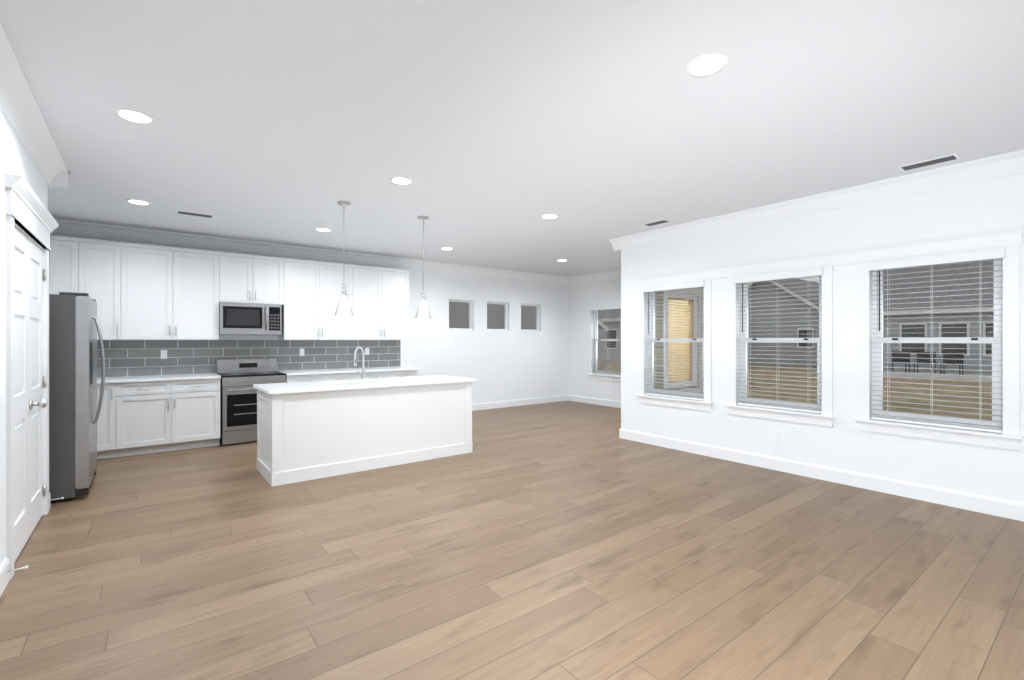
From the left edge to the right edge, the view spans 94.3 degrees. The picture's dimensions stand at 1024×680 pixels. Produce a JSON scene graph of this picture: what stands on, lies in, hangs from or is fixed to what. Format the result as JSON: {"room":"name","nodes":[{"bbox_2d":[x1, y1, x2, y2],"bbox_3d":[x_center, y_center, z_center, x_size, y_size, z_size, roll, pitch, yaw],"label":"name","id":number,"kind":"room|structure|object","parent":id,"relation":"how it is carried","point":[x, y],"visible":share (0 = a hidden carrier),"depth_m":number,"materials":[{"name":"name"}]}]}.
{"room":"kitchen","nodes":[
{"label":"kitchen","id":0,"kind":"room"},
{"bbox_2d":[0,110,51,565],"bbox_3d":[-1.662,-0.020,1.022,0.120,2.800,7.150,0,0,-38],"label":"wall","id":1,"kind":"structure","parent":0,"point":[14,159],"depth_m":2.69,"materials":[{"name":"white paint"}]},
{"bbox_2d":[0,557,9,596],"bbox_3d":[-1.212,1.312,0.551,0.016,0.135,5.495,0,0,-38],"label":"baseboard","id":2,"kind":"structure","parent":1,"relation":"attached to","point":[5,566],"depth_m":2.63,"materials":[{"name":"white paint"}]},
{"bbox_2d":[14,226,46,562],"bbox_3d":[-3.309,0.335,3.286,0.121,2.066,1.165,0,0,-38],"label":"pantry door","id":3,"kind":"structure","parent":1,"relation":"in","point":[30,403],"depth_m":3.24,"materials":[{"name":"white paint"}]},
{"bbox_2d":[4,173,63,579],"bbox_3d":[-3.329,0.217,3.260,0.218,2.325,1.528,0,0,-38],"label":"door frame","id":4,"kind":"structure","parent":1,"relation":"attached to","point":[29,216],"depth_m":2.79,"materials":[{"name":"white paint"}]},
{"bbox_2d":[0,22,68,188],"bbox_3d":[-1.650,-1.345,1.202,0.120,0.150,7.120,0,0,-38],"label":"crown molding","id":5,"kind":"structure","parent":1,"relation":"attached to","point":[22,112],"depth_m":2.89,"materials":[{"name":"white paint"}]},
{"bbox_2d":[52,233,567,403],"bbox_3d":[-2.213,-0.020,8.243,9.020,2.800,0.150,0,0,-38],"label":"wall","id":6,"kind":"structure","parent":0,"point":[546,360],"depth_m":9.47,"materials":[{"name":"white paint"}]},
{"bbox_2d":[49,235,84,293],"bbox_3d":[-5.315,-0.587,5.527,0.549,1.165,0.349,0,0,-38],"label":"upper cabinet","id":7,"kind":"object","parent":6,"relation":"attached to","point":[66,255],"depth_m":5.46,"materials":[{"name":"white paint"}]},
{"bbox_2d":[85,239,128,338],"bbox_3d":[-4.994,-0.587,5.775,0.499,1.165,0.349,0,0,-38],"label":"upper cabinet","id":8,"kind":"object","parent":6,"relation":"attached to","point":[106,262],"depth_m":5.69,"materials":[{"name":"white paint"}]},
{"bbox_2d":[161,350,166,358],"bbox_3d":[-4.603,0.190,6.283,0.070,0.115,0.008,0,0,-38],"label":"electrical outlet plate","id":9,"kind":"object","parent":6,"relation":"attached to","point":[163,352],"depth_m":6.28,"materials":[{"name":"white plastic"}]},
{"bbox_2d":[129,243,224,338],"bbox_3d":[-4.440,-0.587,6.203,1.139,1.165,0.349,0,0,-38],"label":"upper cabinet","id":10,"kind":"object","parent":6,"relation":"attached to","point":[135,291],"depth_m":6.08,"materials":[{"name":"white paint"}]},
{"bbox_2d":[97,340,400,376],"bbox_3d":[-3.798,0.229,6.917,4.650,0.466,0.008,0,0,-38],"label":"backsplash","id":11,"kind":"structure","parent":6,"relation":"attached to","point":[132,357],"depth_m":6.75,"materials":[{"name":"grey tile"}]},
{"bbox_2d":[225,252,284,306],"bbox_3d":[-3.720,-0.840,6.760,0.800,0.660,0.349,0,0,-38],"label":"upper cabinet","id":12,"kind":"object","parent":6,"relation":"attached to","point":[256,279],"depth_m":6.63,"materials":[{"name":"white paint"}]},
{"bbox_2d":[219,302,281,334],"bbox_3d":[-3.698,-0.288,6.697,0.756,0.435,0.452,0,0,-38],"label":"microwave","id":13,"kind":"object","parent":12,"relation":"attached to","point":[248,319],"visible":1,"depth_m":6.54,"materials":[{"name":"grey metal"}]},
{"bbox_2d":[52,219,567,283],"bbox_3d":[-2.201,-1.345,8.081,8.900,0.150,0.120,0,0,-38],"label":"crown molding","id":14,"kind":"structure","parent":6,"relation":"attached to","point":[68,227],"depth_m":7.03,"materials":[{"name":"white paint"}]},
{"bbox_2d":[279,259,356,338],"bbox_3d":[-3.008,-0.587,7.310,1.119,1.165,0.349,0,0,-38],"label":"upper cabinet","id":15,"kind":"object","parent":6,"relation":"attached to","point":[313,289],"depth_m":7.15,"materials":[{"name":"white paint"}]},
{"bbox_2d":[357,267,408,338],"bbox_3d":[-2.256,-0.587,7.891,1.020,1.165,0.349,0,0,-38],"label":"upper cabinet","id":16,"kind":"object","parent":6,"relation":"attached to","point":[382,293],"depth_m":7.78,"materials":[{"name":"white paint"}]},
{"bbox_2d":[472,395,567,410],"bbox_3d":[-0.314,1.312,9.605,4.050,0.135,0.016,0,0,-38],"label":"baseboard","id":17,"kind":"structure","parent":6,"relation":"attached to","point":[519,402],"depth_m":9.93,"materials":[{"name":"white paint"}]},
{"bbox_2d":[0,401,1023,679],"bbox_3d":[0.636,1.440,4.410,9.200,0.120,9.700,0,0,-38],"label":"floor","id":18,"kind":"structure","parent":0,"point":[564,541],"depth_m":2.81,"materials":[{"name":"brown wood"}]},
{"bbox_2d":[49,292,104,503],"bbox_3d":[-4.251,0.486,4.266,0.910,1.787,0.910,0,0,-38],"label":"fridge","id":19,"kind":"object","parent":18,"relation":"on","point":[74,329],"visible":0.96,"depth_m":4.07,"materials":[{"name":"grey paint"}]},
{"bbox_2d":[97,383,124,459],"bbox_3d":[-4.927,0.940,5.650,0.474,0.880,0.629,0,0,-38],"label":"base cabinet","id":20,"kind":"object","parent":18,"relation":"on","point":[111,419],"depth_m":5.50,"materials":[{"name":"white paint"}]},
{"bbox_2d":[125,379,219,455],"bbox_3d":[-4.398,0.940,6.059,1.099,0.880,0.629,0,0,-38],"label":"base cabinet","id":21,"kind":"object","parent":18,"relation":"on","point":[137,418],"depth_m":5.84,"materials":[{"name":"white paint"}]},
{"bbox_2d":[97,366,418,383],"bbox_3d":[-3.584,0.480,6.673,4.690,0.035,0.653,0,0,-38],"label":"countertop","id":22,"kind":"structure","parent":21,"relation":"on","point":[128,379],"depth_m":6.38,"materials":[{"name":"white stone"}]},
{"bbox_2d":[216,358,285,445],"bbox_3d":[-3.623,0.828,6.600,0.756,1.105,0.697,0,0,-38],"label":"range","id":23,"kind":"object","parent":18,"relation":"on","point":[238,402],"visible":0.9,"depth_m":6.31,"materials":[{"name":"grey metal"}]},
{"bbox_2d":[286,373,360,382],"bbox_3d":[-2.920,0.940,7.200,1.055,0.880,0.629,0,0,-38],"label":"base cabinet","id":24,"kind":"object","parent":18,"relation":"on","point":[342,376],"depth_m":6.93,"materials":[{"name":"white paint"}]},
{"bbox_2d":[257,382,472,486],"bbox_3d":[-1.605,0.946,5.454,2.242,0.869,0.766,0,0,-38],"label":"kitchen island","id":25,"kind":"object","parent":18,"relation":"on","point":[305,436],"visible":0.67,"depth_m":4.99,"materials":[{"name":"white paint"}]},
{"bbox_2d":[253,375,475,394],"bbox_3d":[-1.609,0.492,5.458,2.300,0.035,0.835,0,0,-38],"label":"island countertop","id":26,"kind":"structure","parent":25,"relation":"on","point":[291,387],"depth_m":5.19,"materials":[{"name":"white stone"}]},
{"bbox_2d":[354,347,364,379],"bbox_3d":[-1.809,0.276,5.639,0.180,0.397,0.148,0,0,-38],"label":"faucet","id":27,"kind":"object","parent":26,"relation":"on","point":[363,366],"visible":1,"depth_m":5.70,"materials":[{"name":"silver metal"}]},
{"bbox_2d":[361,370,416,378],"bbox_3d":[-2.175,0.940,7.776,1.067,0.880,0.629,0,0,-38],"label":"base cabinet","id":28,"kind":"object","parent":18,"relation":"on","point":[387,374],"depth_m":7.56,"materials":[{"name":"white paint"}]},
{"bbox_2d":[0,0,1023,276],"bbox_3d":[0.636,-1.480,4.410,9.200,0.120,9.700,0,0,-38],"label":"ceiling","id":29,"kind":"structure","parent":0,"point":[494,130],"depth_m":2.94,"materials":[{"name":"white paint"}]},
{"bbox_2d":[114,108,154,123],"bbox_3d":[-2.394,-1.417,3.016,0.207,0.006,0.207,0,0,43],"label":"recessed light","id":30,"kind":"object","parent":29,"relation":"in","point":[134,116],"depth_m":3.01,"materials":[{"name":"white plastic"}]},
{"bbox_2d":[126,199,150,204],"bbox_3d":[-3.843,-1.417,4.891,0.207,0.006,0.207,0,0,31],"label":"recessed light","id":31,"kind":"object","parent":29,"relation":"in","point":[134,201],"depth_m":4.89,"materials":[{"name":"white plastic"}]},
{"bbox_2d":[176,210,214,217],"bbox_3d":[-3.570,-1.416,5.355,0.360,0.007,0.160,0,0,-38],"label":"ceiling vent","id":32,"kind":"object","parent":29,"relation":"in","point":[177,211],"depth_m":5.35,"materials":[{"name":"white metal"}]},
{"bbox_2d":[315,228,331,231],"bbox_3d":[-2.431,-1.417,6.121,0.207,0.006,0.207,0,0,-44],"label":"recessed light","id":33,"kind":"object","parent":29,"relation":"in","point":[317,229],"depth_m":6.10,"materials":[{"name":"white plastic"}]},
{"bbox_2d":[335,201,353,315],"bbox_3d":[-1.737,-0.837,4.913,0.188,1.164,0.188,0,0,-38],"label":"pendant light","id":34,"kind":"object","parent":29,"relation":"hanging from","point":[343,308],"visible":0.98,"depth_m":4.87,"materials":[{"name":"glass"}]},
{"bbox_2d":[390,177,412,184],"bbox_3d":[-0.983,-1.417,4.232,0.207,0.006,0.207,0,0,43],"label":"recessed light","id":35,"kind":"object","parent":29,"relation":"in","point":[396,180],"depth_m":4.22,"materials":[{"name":"white plastic"}]},
{"bbox_2d":[415,216,430,317],"bbox_3d":[-1.028,-0.837,5.500,0.188,1.164,0.188,0,0,-38],"label":"pendant light","id":36,"kind":"object","parent":29,"relation":"hanging from","point":[423,311],"visible":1,"depth_m":5.46,"materials":[{"name":"white glass"}]},
{"bbox_2d":[440,247,453,249],"bbox_3d":[-1.009,-1.417,7.372,0.207,0.006,0.207,0,0,13],"label":"recessed light","id":37,"kind":"object","parent":29,"relation":"in","point":[443,248],"depth_m":7.36,"materials":[{"name":"white plastic"}]},
{"bbox_2d":[541,214,558,218],"bbox_3d":[0.435,-1.417,5.455,0.207,0.006,0.207,0,0,-44],"label":"recessed light","id":38,"kind":"object","parent":29,"relation":"in","point":[547,216],"depth_m":5.45,"materials":[{"name":"white plastic"}]},
{"bbox_2d":[641,219,671,226],"bbox_3d":[1.749,-1.416,5.750,0.160,0.007,0.320,0,0,-38],"label":"ceiling vent","id":39,"kind":"object","parent":29,"relation":"in","point":[662,221],"depth_m":5.72,"materials":[{"name":"white metal"}]},
{"bbox_2d":[685,54,727,76],"bbox_3d":[1.007,-1.417,2.459,0.207,0.006,0.207,0,0,-44],"label":"recessed light","id":40,"kind":"object","parent":29,"relation":"in","point":[706,65],"depth_m":2.45,"materials":[{"name":"white plastic"}]},
{"bbox_2d":[897,153,960,171],"bbox_3d":[3.331,-1.416,3.801,0.160,0.007,0.360,0,0,-38],"label":"ceiling vent","id":41,"kind":"object","parent":29,"relation":"in","point":[933,161],"depth_m":3.78,"materials":[{"name":"white metal"}]},
{"bbox_2d":[568,278,619,400],"bbox_3d":[2.446,-0.020,9.467,0.150,2.800,3.590,0,0,-38],"label":"wall","id":42,"kind":"structure","parent":0,"point":[579,384],"depth_m":10.45,"materials":[{"name":"white paint"}]},
{"bbox_2d":[568,395,620,407],"bbox_3d":[2.344,1.312,9.464,0.016,0.135,3.410,0,0,-38],"label":"baseboard","id":43,"kind":"structure","parent":42,"relation":"attached to","point":[612,403],"depth_m":10.17,"materials":[{"name":"white paint"}]},
{"bbox_2d":[568,269,620,283],"bbox_3d":[2.330,-1.345,9.397,0.120,0.150,3.320,0,0,-38],"label":"crown molding","id":44,"kind":"structure","parent":42,"relation":"attached to","point":[611,274],"depth_m":10.13,"materials":[{"name":"white paint"}]},
{"bbox_2d":[654,287,703,392],"bbox_3d":[3.009,-0.130,7.349,2.850,3.380,0.450,0,0,-38],"label":"cladding","id":45,"kind":"object","parent":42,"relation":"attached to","point":[664,349],"depth_m":7.01,"materials":[{"name":"grey"}]},
{"bbox_2d":[620,173,1023,502],"bbox_3d":[3.412,-0.020,4.375,0.150,2.800,5.950,0,0,-38],"label":"wall","id":46,"kind":"structure","parent":0,"point":[993,205],"depth_m":4.59,"materials":[{"name":"white paint"}]},
{"bbox_2d":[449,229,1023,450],"bbox_3d":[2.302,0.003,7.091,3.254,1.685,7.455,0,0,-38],"label":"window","id":47,"kind":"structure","parent":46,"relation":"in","point":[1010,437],"depth_m":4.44,"materials":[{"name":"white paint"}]},
{"bbox_2d":[589,305,620,375],"bbox_3d":[1.991,0.006,9.931,0.113,1.445,0.910,0,0,-38],"label":"blinds","id":48,"kind":"object","parent":47,"relation":"attached to","point":[610,307],"visible":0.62,"depth_m":9.94,"materials":[{"name":"white plastic"}]},
{"bbox_2d":[641,280,704,400],"bbox_3d":[2.040,0.006,6.025,0.113,1.445,0.890,0,0,-38],"label":"blinds","id":49,"kind":"object","parent":47,"relation":"attached to","point":[677,285],"visible":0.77,"depth_m":6.00,"materials":[{"name":"white plastic"}]},
{"bbox_2d":[668,297,691,381],"bbox_3d":[2.541,0.006,7.464,0.880,1.445,0.113,0,0,-38],"label":"door","id":50,"kind":"structure","parent":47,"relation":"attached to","point":[674,298],"depth_m":7.51,"materials":[{"name":"white"}]},
{"bbox_2d":[733,267,822,412],"bbox_3d":[2.804,0.006,5.036,0.113,1.445,0.890,0,0,-38],"label":"blinds","id":51,"kind":"object","parent":47,"relation":"attached to","point":[784,275],"visible":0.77,"depth_m":5.03,"materials":[{"name":"white plastic"}]},
{"bbox_2d":[866,247,1004,432],"bbox_3d":[3.568,0.006,4.047,0.113,1.445,0.890,0,0,-38],"label":"blinds","id":52,"kind":"object","parent":47,"relation":"attached to","point":[953,258],"visible":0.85,"depth_m":4.02,"materials":[{"name":"white plastic"}]},
{"bbox_2d":[609,149,1023,250],"bbox_3d":[3.268,-1.345,4.340,0.120,0.150,6.070,0,0,-38],"label":"crown molding","id":53,"kind":"structure","parent":46,"relation":"attached to","point":[1011,163],"depth_m":4.47,"materials":[{"name":"white paint"}]},
{"bbox_2d":[619,428,1023,521],"bbox_3d":[3.341,1.312,4.331,0.016,0.135,5.966,0,0,-38],"label":"baseboard","id":54,"kind":"structure","parent":46,"relation":"attached to","point":[982,504],"depth_m":4.49,"materials":[{"name":"white paint"}]},
{"label":"outside","id":55,"kind":"structure","parent":0,"visible":0},
{"bbox_2d":[597,360,991,419],"bbox_3d":[5.753,1.710,17.085,110.000,0.300,100.000,0,0,-38],"label":"ground","id":56,"kind":"structure","parent":55,"point":[784,377],"depth_m":14.67,"materials":[{"name":"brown bare soil"}]},
{"bbox_2d":[449,302,606,331],"bbox_3d":[-3.300,-1.710,28.389,13.300,6.540,11.840,0,0,-38],"label":"house","id":57,"kind":"structure","parent":56,"relation":"on","point":[459,308],"depth_m":23.31,"materials":[{"name":"grey"}]},
{"bbox_2d":[597,309,620,360],"bbox_3d":[11.201,-1.550,37.410,9.220,6.220,9.200,0,0,-38],"label":"house","id":58,"kind":"structure","parent":56,"relation":"on","point":[615,319],"depth_m":35.47,"materials":[{"name":"grey"}]},
{"bbox_2d":[747,278,818,366],"bbox_3d":[19.907,-1.350,33.080,10.740,5.820,7.500,0,0,-38],"label":"house","id":59,"kind":"structure","parent":56,"relation":"on","point":[800,319],"depth_m":29.28,"materials":[{"name":"grey"}]},
{"bbox_2d":[810,370,991,382],"bbox_3d":[17.762,1.520,20.680,4.400,0.080,7.000,0,0,-38],"label":"patio","id":60,"kind":"structure","parent":56,"relation":"on","point":[956,376],"depth_m":19.75,"materials":[{"name":"grey concrete"}]},
{"bbox_2d":[889,351,909,371],"bbox_3d":[17.822,1.005,21.870,0.610,0.950,0.670,0,0,-38],"label":"patio chair","id":61,"kind":"object","parent":60,"relation":"on","point":[898,353],"depth_m":22.00,"materials":[{"name":"grey metal"}]},
{"bbox_2d":[913,352,935,373],"bbox_3d":[18.372,1.005,21.157,0.610,0.950,0.670,0,0,-38],"label":"patio chair","id":62,"kind":"object","parent":60,"relation":"on","point":[920,354],"depth_m":21.30,"materials":[{"name":"grey metal"}]},
{"bbox_2d":[940,352,963,374],"bbox_3d":[18.923,1.005,20.445,0.610,0.950,0.670,0,0,-38],"label":"patio chair","id":63,"kind":"object","parent":60,"relation":"on","point":[948,357],"depth_m":20.51,"materials":[{"name":"grey metal"}]},
{"bbox_2d":[883,259,993,373],"bbox_3d":[25.181,-1.775,23.001,10.720,6.670,14.300,0,0,-38],"label":"house","id":64,"kind":"structure","parent":56,"relation":"on","point":[914,326],"depth_m":22.30,"materials":[{"name":"grey"}]}
]}

